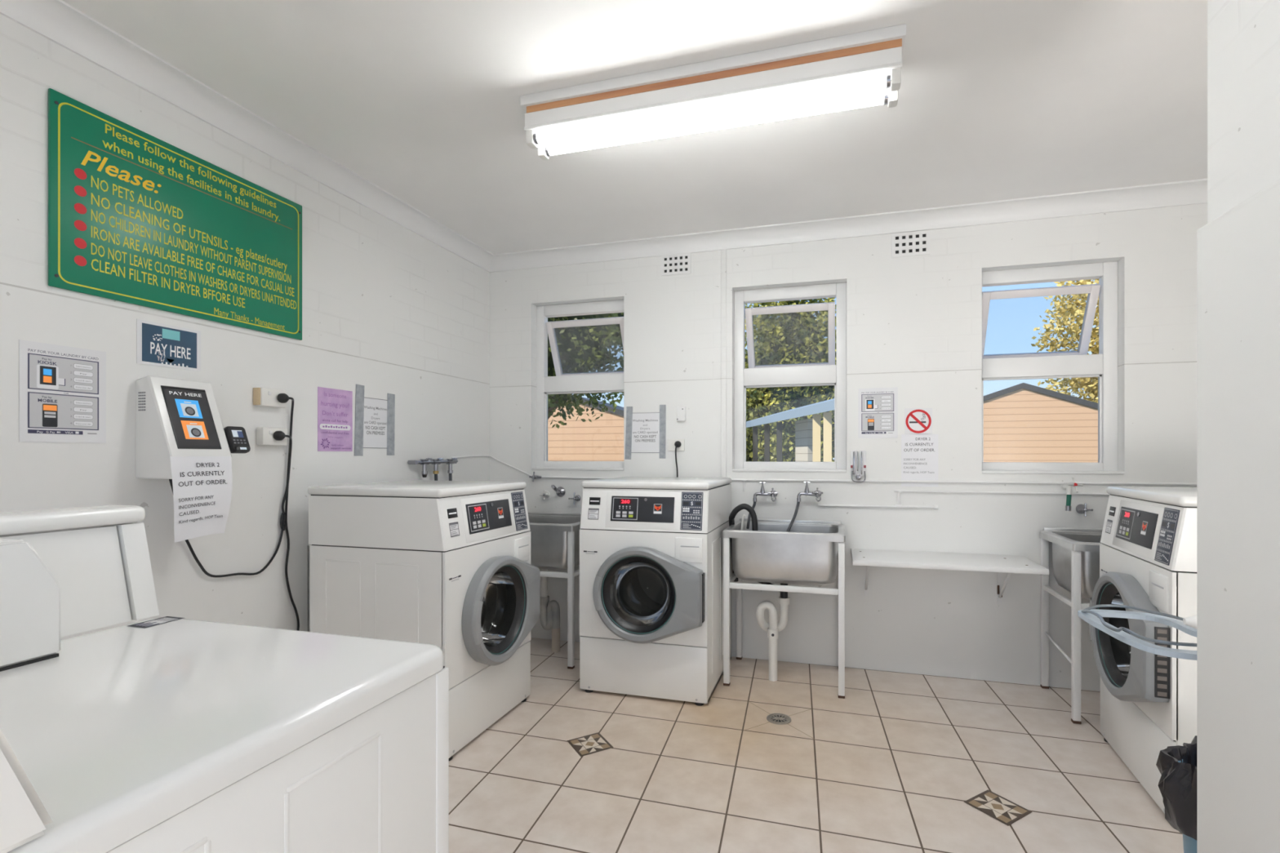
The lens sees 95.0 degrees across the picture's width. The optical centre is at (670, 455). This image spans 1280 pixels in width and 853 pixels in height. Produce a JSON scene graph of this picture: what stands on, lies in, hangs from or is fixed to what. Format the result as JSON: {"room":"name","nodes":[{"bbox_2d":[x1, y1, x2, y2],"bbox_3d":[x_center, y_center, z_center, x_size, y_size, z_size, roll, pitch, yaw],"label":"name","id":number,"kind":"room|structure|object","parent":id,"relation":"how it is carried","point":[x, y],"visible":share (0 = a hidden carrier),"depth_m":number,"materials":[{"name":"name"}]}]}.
{"room":"laundry","nodes":[
{"label":"laundry","id":0,"kind":"room"},
{"bbox_2d":[0,13,489,639],"bbox_3d":[-1.952,-0.062,1.909,0.120,2.625,4.850,0,0,16],"label":"wall","id":1,"kind":"structure","parent":0,"point":[387,308],"depth_m":2.41,"materials":[{"name":"paint"}]},
{"bbox_2d":[18,339,106,443],"bbox_3d":[-1.905,-0.193,1.845,0.003,0.304,0.215,0,0,16],"label":"poster","id":2,"kind":"object","parent":1,"relation":"attached to","point":[62,389],"visible":1,"depth_m":1.84,"materials":[{"name":"white paper"}]},
{"bbox_2d":[136,319,200,371],"bbox_3d":[-1.823,-0.398,2.136,0.003,0.154,0.213,0,0,16],"label":"pay here sign","id":3,"kind":"object","parent":1,"relation":"attached to","point":[159,344],"visible":1,"depth_m":2.13,"materials":[{"name":"blue"}]},
{"bbox_2d":[48,88,302,340],"bbox_3d":[-1.790,-0.828,2.228,0.015,0.609,0.886,0,0,16],"label":"rules sign","id":4,"kind":"object","parent":1,"relation":"attached to","point":[135,217],"visible":1,"depth_m":2.10,"materials":[{"name":"teal"}]},
{"bbox_2d":[135,375,292,577],"bbox_3d":[-1.692,0.109,2.291,0.171,0.773,0.589,0,0,16],"label":"kiosk","id":5,"kind":"object","parent":1,"relation":"attached to","point":[175,417],"visible":0.92,"depth_m":2.05,"materials":[{"name":"white metal"}]},
{"bbox_2d":[138,391,145,410],"bbox_3d":[-1.825,-0.188,2.023,0.033,0.065,0.001,0,0,16],"label":"vent","id":6,"kind":"object","parent":5,"relation":"attached to","point":[141,394],"depth_m":2.02,"materials":[{"name":"grey plastic"}]},
{"bbox_2d":[169,456,232,542],"bbox_3d":[-1.652,0.149,2.073,0.024,0.292,0.206,0,0,16],"label":"paper notice","id":7,"kind":"object","parent":5,"relation":"attached to","point":[202,485],"visible":1,"depth_m":2.06,"materials":[{"name":"white paper"}]},
{"bbox_2d":[223,426,250,453],"bbox_3d":[-1.702,-0.060,2.249,0.172,0.103,0.072,0,0,16],"label":"card terminal","id":8,"kind":"object","parent":5,"relation":"attached to","point":[237,437],"visible":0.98,"depth_m":2.22,"materials":[{"name":"black plastic"}]},
{"bbox_2d":[0,0,493,271],"bbox_3d":[-1.851,-1.330,1.880,0.090,0.090,4.610,0,0,16],"label":"trim","id":9,"kind":"structure","parent":1,"relation":"attached to","point":[57,21],"depth_m":2.24,"materials":[{"name":"white paint"}]},
{"bbox_2d":[253,387,286,407],"bbox_3d":[-1.701,-0.247,2.494,0.043,0.076,0.124,0,0,16],"label":"power outlet","id":10,"kind":"object","parent":1,"relation":"attached to","point":[264,397],"visible":1,"depth_m":2.46,"materials":[{"name":"white plastic"}]},
{"bbox_2d":[256,426,287,445],"bbox_3d":[-1.698,-0.082,2.502,0.043,0.076,0.116,0,0,16],"label":"power outlet","id":11,"kind":"object","parent":1,"relation":"attached to","point":[264,435],"visible":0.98,"depth_m":2.47,"materials":[{"name":"white plastic"}]},
{"bbox_2d":[317,386,352,451],"bbox_3d":[-1.623,-0.172,2.842,0.002,0.302,0.204,0,0,16],"label":"poster","id":12,"kind":"object","parent":1,"relation":"attached to","point":[335,406],"visible":1,"depth_m":2.84,"materials":[{"name":"purple paper"}]},
{"bbox_2d":[354,384,395,456],"bbox_3d":[-1.554,-0.180,3.087,0.003,0.364,0.282,0,0,16],"label":"notice","id":13,"kind":"object","parent":1,"relation":"attached to","point":[375,418],"visible":1,"depth_m":3.08,"materials":[{"name":"white paper"}]},
{"bbox_2d":[407,457,457,480],"bbox_3d":[-1.394,0.090,3.489,0.088,0.153,0.379,0,0,16],"label":"tap manifold","id":14,"kind":"object","parent":1,"relation":"attached to","point":[424,462],"visible":0.98,"depth_m":3.46,"materials":[{"name":"silver metal"}]},
{"bbox_2d":[419,457,431,477],"bbox_3d":[-1.408,0.070,3.376,0.052,0.112,0.056,0,0,16],"label":"tap","id":15,"kind":"object","parent":14,"relation":"on","point":[426,461],"depth_m":3.37,"materials":[{"name":"silver metal"}]},
{"bbox_2d":[431,457,443,480],"bbox_3d":[-1.381,0.090,3.472,0.052,0.153,0.056,0,0,16],"label":"tap","id":16,"kind":"object","parent":14,"relation":"on","point":[437,461],"depth_m":3.46,"materials":[{"name":"silver metal"}]},
{"bbox_2d":[445,457,457,480],"bbox_3d":[-1.344,0.090,3.602,0.052,0.153,0.056,0,0,16],"label":"tap","id":17,"kind":"object","parent":14,"relation":"on","point":[451,461],"depth_m":3.60,"materials":[{"name":"silver metal"}]},
{"bbox_2d":[451,455,532,475],"bbox_3d":[-1.161,0.072,3.855,0.338,0.149,0.427,0,0,16],"label":"pipe","id":18,"kind":"object","parent":1,"relation":"attached to","point":[467,455],"visible":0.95,"depth_m":4.03,"materials":[{"name":"white metal"}]},
{"bbox_2d":[62,0,1207,253],"bbox_3d":[0.176,-1.425,1.333,4.688,0.100,5.060,0,0,16],"label":"ceiling","id":19,"kind":"structure","parent":0,"point":[420,100],"depth_m":2.24,"materials":[{"name":"paint"}]},
{"bbox_2d":[520,23,906,159],"bbox_3d":[0.112,-1.286,2.130,1.376,0.178,0.170,0,0,16],"label":"lamp","id":20,"kind":"object","parent":19,"relation":"attached to","point":[861,69],"visible":1,"depth_m":2.06,"materials":[{"name":"white paint"}]},
{"bbox_2d":[448,637,1183,852],"bbox_3d":[0.158,1.310,1.270,4.688,0.120,4.930,0,0,16],"label":"floor","id":21,"kind":"structure","parent":0,"point":[891,765],"depth_m":2.33,"materials":[{"name":"tile"}]},
{"bbox_2d":[0,505,448,852],"bbox_3d":[-0.877,0.677,0.809,0.824,1.146,0.690,0,0,16],"label":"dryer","id":22,"kind":"object","parent":21,"relation":"on","point":[166,734],"visible":1,"depth_m":0.83,"materials":[{"name":"white metal"}]},
{"bbox_2d":[277,393,539,760],"bbox_3d":[-1.179,0.491,2.758,0.886,1.518,0.771,0,0,16],"label":"washing machine","id":23,"kind":"object","parent":21,"relation":"on","point":[446,565],"visible":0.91,"depth_m":2.49,"materials":[{"name":"white metal"}]},
{"bbox_2d":[527,511,581,669],"bbox_3d":[-0.813,0.819,3.731,0.642,0.862,0.471,0,0,16],"label":"tub","id":24,"kind":"object","parent":21,"relation":"on","point":[554,536],"visible":0.3,"depth_m":3.49,"materials":[{"name":"metal"}]},
{"bbox_2d":[539,568,559,653],"bbox_3d":[-0.804,0.975,3.770,0.213,0.551,0.085,0,0,33],"label":"pipe","id":25,"kind":"object","parent":24,"relation":"attached to","point":[549,614],"visible":0.97,"depth_m":3.73,"materials":[{"name":"beige plastic"}]},
{"bbox_2d":[528,515,580,569],"bbox_3d":[-0.812,0.552,3.731,0.572,0.291,0.402,0,0,16],"label":"bowl","id":26,"kind":"object","parent":24,"relation":"on","point":[548,548],"depth_m":3.52,"materials":[{"name":"metal"}]},
{"bbox_2d":[566,732,613,756],"bbox_3d":[-0.347,1.248,2.535,0.151,0.001,0.160,0,0,-31],"label":"tile","id":27,"kind":"object","parent":21,"relation":"on","point":[596,742],"depth_m":2.53,"materials":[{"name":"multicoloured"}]},
{"bbox_2d":[579,440,731,706],"bbox_3d":[-0.056,0.579,3.328,0.696,1.343,0.820,0,0,16],"label":"washing machine","id":28,"kind":"object","parent":21,"relation":"on","point":[651,548],"visible":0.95,"depth_m":3.01,"materials":[{"name":"white metal"}]},
{"bbox_2d":[744,701,815,739],"bbox_3d":[0.519,1.247,2.775,0.344,0.005,0.322,0,0,16],"label":"floor drain","id":29,"kind":"object","parent":21,"relation":"on","point":[775,718],"visible":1,"depth_m":2.77,"materials":[{"name":"silver metal"}]},
{"bbox_2d":[722,518,845,698],"bbox_3d":[0.656,0.819,3.315,0.642,0.862,0.471,0,0,16],"label":"tub","id":30,"kind":"object","parent":21,"relation":"on","point":[812,553],"visible":0.98,"depth_m":3.13,"materials":[{"name":"metal"}]},
{"bbox_2d":[728,503,757,582],"bbox_3d":[0.407,0.513,3.410,0.110,0.476,0.211,0,0,-32],"label":"hose","id":31,"kind":"object","parent":30,"relation":"hanging from","point":[743,506],"visible":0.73,"depth_m":3.37,"materials":[{"name":"black rubber"}]},
{"bbox_2d":[755,582,789,681],"bbox_3d":[0.562,0.969,3.292,0.213,0.562,0.105,0,0,16],"label":"pipe","id":32,"kind":"object","parent":30,"relation":"attached to","point":[772,628],"visible":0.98,"depth_m":3.26,"materials":[{"name":"white plastic"}]},
{"bbox_2d":[731,522,838,585],"bbox_3d":[0.656,0.552,3.316,0.572,0.291,0.402,0,0,16],"label":"bowl","id":33,"kind":"object","parent":30,"relation":"on","point":[754,560],"depth_m":3.14,"materials":[{"name":"metal"}]},
{"bbox_2d":[963,790,1031,826],"bbox_3d":[1.164,1.248,2.082,0.151,0.001,0.160,0,0,-31],"label":"decorative tile","id":34,"kind":"object","parent":21,"relation":"on","point":[1002,810],"depth_m":2.08,"materials":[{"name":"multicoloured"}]},
{"bbox_2d":[1040,527,1102,724],"bbox_3d":[2.247,0.819,2.865,0.642,0.862,0.471,0,0,16],"label":"tub","id":35,"kind":"object","parent":21,"relation":"on","point":[1075,551],"visible":0.39,"depth_m":2.82,"materials":[{"name":"metal"}]},
{"bbox_2d":[1052,532,1102,599],"bbox_3d":[2.247,0.552,2.865,0.572,0.291,0.402,0,0,16],"label":"bowl","id":36,"kind":"object","parent":35,"relation":"on","point":[1061,556],"depth_m":2.89,"materials":[{"name":"metal"}]},
{"bbox_2d":[1077,604,1196,660],"bbox_3d":[1.692,0.844,1.434,1.124,0.810,0.402,0,0,16],"label":"ironing board","id":37,"kind":"object","parent":21,"relation":"on","point":[1091,615],"visible":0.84,"depth_m":1.57,"materials":[{"name":"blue metal"}]},
{"bbox_2d":[1182,614,1196,628],"bbox_3d":[1.452,0.429,1.475,0.251,0.058,0.060,0,0,20],"label":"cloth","id":38,"kind":"object","parent":37,"relation":"on","point":[1191,621],"visible":0.2,"depth_m":1.51,"materials":[{"name":"white fabric"}]},
{"bbox_2d":[1088,486,1196,813],"bbox_3d":[2.095,0.693,2.180,0.778,1.115,0.696,0,0,20],"label":"washing machine","id":39,"kind":"object","parent":21,"relation":"on","point":[1148,548],"visible":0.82,"depth_m":2.12,"materials":[{"name":"white metal"}]},
{"bbox_2d":[1155,735,1196,852],"bbox_3d":[1.485,1.018,1.496,0.370,0.462,0.368,0,0,35],"label":"waste bin","id":40,"kind":"object","parent":21,"relation":"on","point":[1176,765],"visible":0.42,"depth_m":1.53,"materials":[{"name":"black plastic"}]},
{"bbox_2d":[489,203,1207,691],"bbox_3d":[0.816,-0.062,3.594,4.288,2.625,0.140,0,0,16],"label":"wall","id":41,"kind":"structure","parent":0,"point":[914,322],"depth_m":3.38,"materials":[{"name":"paint"}]},
{"bbox_2d":[528,471,541,481],"bbox_3d":[-0.917,0.143,3.976,0.071,0.071,0.066,0,0,16],"label":"tap","id":42,"kind":"object","parent":41,"relation":"attached to","point":[533,477],"visible":1,"depth_m":3.96,"materials":[{"name":"silver metal"}]},
{"bbox_2d":[539,489,550,499],"bbox_3d":[-0.847,0.265,3.967,0.068,0.068,0.048,0,0,16],"label":"tap","id":43,"kind":"object","parent":41,"relation":"attached to","point":[546,494],"visible":1,"depth_m":3.96,"materials":[{"name":"white metal"}]},
{"bbox_2d":[551,484,565,497],"bbox_3d":[-0.754,0.234,3.873,0.067,0.089,0.186,0,0,10],"label":"tap","id":44,"kind":"object","parent":41,"relation":"attached to","point":[560,491],"visible":1,"depth_m":3.94,"materials":[{"name":"silver metal"}]},
{"bbox_2d":[568,492,580,505],"bbox_3d":[-0.628,0.285,3.896,0.084,0.084,0.065,0,0,16],"label":"tap","id":45,"kind":"object","parent":41,"relation":"attached to","point":[577,497],"visible":1,"depth_m":3.88,"materials":[{"name":"silver metal"}]},
{"bbox_2d":[531,299,623,471],"bbox_3d":[-0.589,-0.473,4.066,0.677,1.144,0.296,0,0,16],"label":"window","id":46,"kind":"structure","parent":41,"relation":"in","point":[603,381],"depth_m":4.04,"materials":[{"name":"white paint"}]},
{"bbox_2d":[542,475,613,479],"bbox_3d":[-0.571,0.149,3.904,0.625,0.018,0.012,0,0,16],"label":"pipe","id":47,"kind":"object","parent":41,"relation":"attached to","point":[543,477],"visible":0.65,"depth_m":3.92,"materials":[{"name":"white metal"}]},
{"bbox_2d":[625,404,666,459],"bbox_3d":[-0.161,-0.151,3.795,0.278,0.352,0.003,0,0,16],"label":"notice","id":48,"kind":"object","parent":41,"relation":"attached to","point":[646,432],"visible":1,"depth_m":3.79,"materials":[{"name":"white paper"}]},
{"bbox_2d":[661,253,690,275],"bbox_3d":[0.037,-1.221,3.738,0.196,0.130,0.006,0,0,16],"label":"air vent","id":49,"kind":"object","parent":41,"relation":"in","point":[677,264],"visible":1,"depth_m":3.74,"materials":[{"name":"white paint"}]},
{"bbox_2d":[667,439,684,450],"bbox_3d":[0.040,-0.068,3.734,0.110,0.076,0.011,0,0,16],"label":"power outlet","id":50,"kind":"object","parent":41,"relation":"attached to","point":[671,446],"visible":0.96,"depth_m":3.73,"materials":[{"name":"white plastic"}]},
{"bbox_2d":[676,406,685,421],"bbox_3d":[0.071,-0.266,3.719,0.060,0.091,0.022,0,0,16],"label":"junction box","id":51,"kind":"object","parent":41,"relation":"attached to","point":[681,411],"visible":1,"depth_m":3.71,"materials":[{"name":"white paint"}]},
{"bbox_2d":[720,248,726,477],"bbox_3d":[0.335,-0.018,3.651,0.035,2.535,0.012,0,0,16],"label":"trim","id":52,"kind":"structure","parent":41,"relation":"attached to","point":[723,252],"depth_m":3.65,"materials":[{"name":"paint"}]},
{"bbox_2d":[746,481,777,528],"bbox_3d":[0.550,0.296,3.517,0.222,0.275,0.094,0,0,-13],"label":"tap","id":53,"kind":"object","parent":41,"relation":"attached to","point":[773,493],"visible":0.94,"depth_m":3.52,"materials":[{"name":"silver metal"}]},
{"bbox_2d":[732,282,846,472],"bbox_3d":[0.753,-0.473,3.686,0.682,1.144,0.296,0,0,16],"label":"window","id":54,"kind":"structure","parent":41,"relation":"in","point":[818,374],"depth_m":3.63,"materials":[{"name":"white paint"}]},
{"bbox_2d":[786,481,822,531],"bbox_3d":[0.771,0.320,3.433,0.292,0.335,0.101,0,0,-18],"label":"tap","id":55,"kind":"object","parent":41,"relation":"attached to","point":[817,493],"visible":0.98,"depth_m":3.45,"materials":[{"name":"silver metal"}]},
{"bbox_2d":[488,178,1207,272],"bbox_3d":[0.784,-1.330,3.483,4.288,0.090,0.090,0,0,16],"label":"trim","id":56,"kind":"structure","parent":41,"relation":"attached to","point":[1193,191],"depth_m":3.38,"materials":[{"name":"white paint"}]},
{"bbox_2d":[850,450,866,482],"bbox_3d":[1.100,0.065,3.424,0.086,0.186,0.029,0,0,16],"label":"wall bracket","id":57,"kind":"object","parent":41,"relation":"attached to","point":[854,454],"visible":1,"depth_m":3.42,"materials":[{"name":"white"}]},
{"bbox_2d":[857,386,897,438],"bbox_3d":[1.209,-0.248,3.407,0.218,0.293,0.003,0,0,16],"label":"poster","id":58,"kind":"object","parent":41,"relation":"attached to","point":[877,407],"visible":1,"depth_m":3.41,"materials":[{"name":"white paper"}]},
{"bbox_2d":[891,230,929,257],"bbox_3d":[1.379,-1.214,3.358,0.205,0.136,0.006,0,0,16],"label":"air vent","id":59,"kind":"object","parent":41,"relation":"in","point":[917,242],"visible":1,"depth_m":3.36,"materials":[{"name":"white paint"}]},
{"bbox_2d":[904,408,932,434],"bbox_3d":[1.419,-0.196,3.348,0.146,0.150,0.002,0,0,16],"label":"no smoking sign","id":60,"kind":"object","parent":41,"relation":"attached to","point":[917,420],"visible":1,"depth_m":3.35,"materials":[{"name":"white"}]},
{"bbox_2d":[901,434,937,486],"bbox_3d":[1.426,0.027,3.346,0.196,0.300,0.001,0,0,16],"label":"paper notice","id":61,"kind":"object","parent":41,"relation":"attached to","point":[919,452],"visible":1,"depth_m":3.35,"materials":[{"name":"white paper"}]},
{"bbox_2d":[850,548,1048,604],"bbox_3d":[1.442,0.683,3.129,0.900,0.274,0.411,0,0,16],"label":"wall shelf","id":62,"kind":"object","parent":41,"relation":"attached to","point":[1009,564],"visible":1,"depth_m":3.06,"materials":[{"name":"white paint"}]},
{"bbox_2d":[731,478,1196,491],"bbox_3d":[1.580,0.180,3.295,2.555,0.080,0.020,0,0,16],"label":"wall trim","id":63,"kind":"structure","parent":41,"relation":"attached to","point":[744,480],"depth_m":3.26,"materials":[{"name":"white paint"}]},
{"bbox_2d":[818,489,1110,509],"bbox_3d":[1.847,0.251,3.220,2.000,0.107,0.024,0,0,16],"label":"pipe","id":64,"kind":"object","parent":41,"relation":"attached to","point":[898,505],"visible":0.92,"depth_m":3.31,"materials":[{"name":"white paint"}]},
{"bbox_2d":[982,261,1124,474],"bbox_3d":[2.103,-0.473,3.314,0.677,1.144,0.316,0,0,16],"label":"window","id":65,"kind":"structure","parent":41,"relation":"in","point":[1103,366],"depth_m":3.22,"materials":[{"name":"white paint"}]},
{"bbox_2d":[1060,477,1083,511],"bbox_3d":[2.129,0.202,3.097,0.088,0.177,0.100,0,0,16],"label":"tap","id":66,"kind":"object","parent":41,"relation":"attached to","point":[1067,486],"visible":1,"depth_m":3.07,"materials":[{"name":"white metal"}]},
{"bbox_2d":[1075,502,1093,516],"bbox_3d":[2.189,0.285,3.099,0.072,0.072,0.065,0,0,16],"label":"tap","id":67,"kind":"object","parent":41,"relation":"attached to","point":[1080,508],"visible":1,"depth_m":3.08,"materials":[{"name":"silver metal"}]},
{"bbox_2d":[1196,0,1279,852],"bbox_3d":[0.897,-0.062,0.043,0.158,2.625,2.572,0,0,16],"label":"wall partition","id":68,"kind":"structure","parent":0,"point":[1238,246],"depth_m":1.17,"materials":[{"name":"paint"}]},
{"label":"outside","id":69,"kind":"structure","parent":0,"visible":0},
{"bbox_3d":[8.703,2.450,30.747,80.000,0.200,56.090,0,0,16],"label":"ground","id":70,"kind":"structure","parent":69,"visible":0},
{"bbox_2d":[547,312,623,428],"bbox_3d":[-1.808,-0.500,7.229,4.240,5.715,2.422,0,0,16],"label":"tree","id":71,"kind":"object","parent":70,"relation":"on","point":[581,349],"visible":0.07,"depth_m":6.70,"materials":[{"name":"green plant"}]},
{"bbox_2d":[547,396,623,461],"bbox_3d":[-1.868,0.510,13.780,6.000,3.680,2.900,0,0,16],"label":"house","id":72,"kind":"structure","parent":70,"relation":"on","point":[601,439],"depth_m":12.27,"materials":[{"name":"beige wood"}]},
{"bbox_2d":[746,398,834,462],"bbox_3d":[2.586,0.640,10.290,1.100,3.420,6.035,0,0,-6],"label":"carport","id":73,"kind":"object","parent":70,"relation":"on","point":[807,431],"visible":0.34,"depth_m":10.38,"materials":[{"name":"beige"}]},
{"bbox_2d":[745,297,835,462],"bbox_3d":[3.612,-1.320,17.695,4.767,10.602,2.917,0,0,8],"label":"tree","id":74,"kind":"object","parent":70,"relation":"on","point":[796,338],"visible":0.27,"depth_m":16.92,"materials":[{"name":"green plant"}]},
{"bbox_2d":[983,382,1097,462],"bbox_3d":[7.948,0.400,14.015,5.200,3.900,3.300,0,0,16],"label":"house","id":75,"kind":"structure","parent":70,"relation":"on","point":[1024,422],"depth_m":12.38,"materials":[{"name":"beige wood"}]},
{"bbox_2d":[1031,278,1098,403],"bbox_3d":[13.337,-2.298,16.863,5.153,9.311,3.743,0,0,10],"label":"tree","id":76,"kind":"object","parent":70,"relation":"on","point":[1091,388],"visible":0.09,"depth_m":17.05,"materials":[{"name":"green plant"}]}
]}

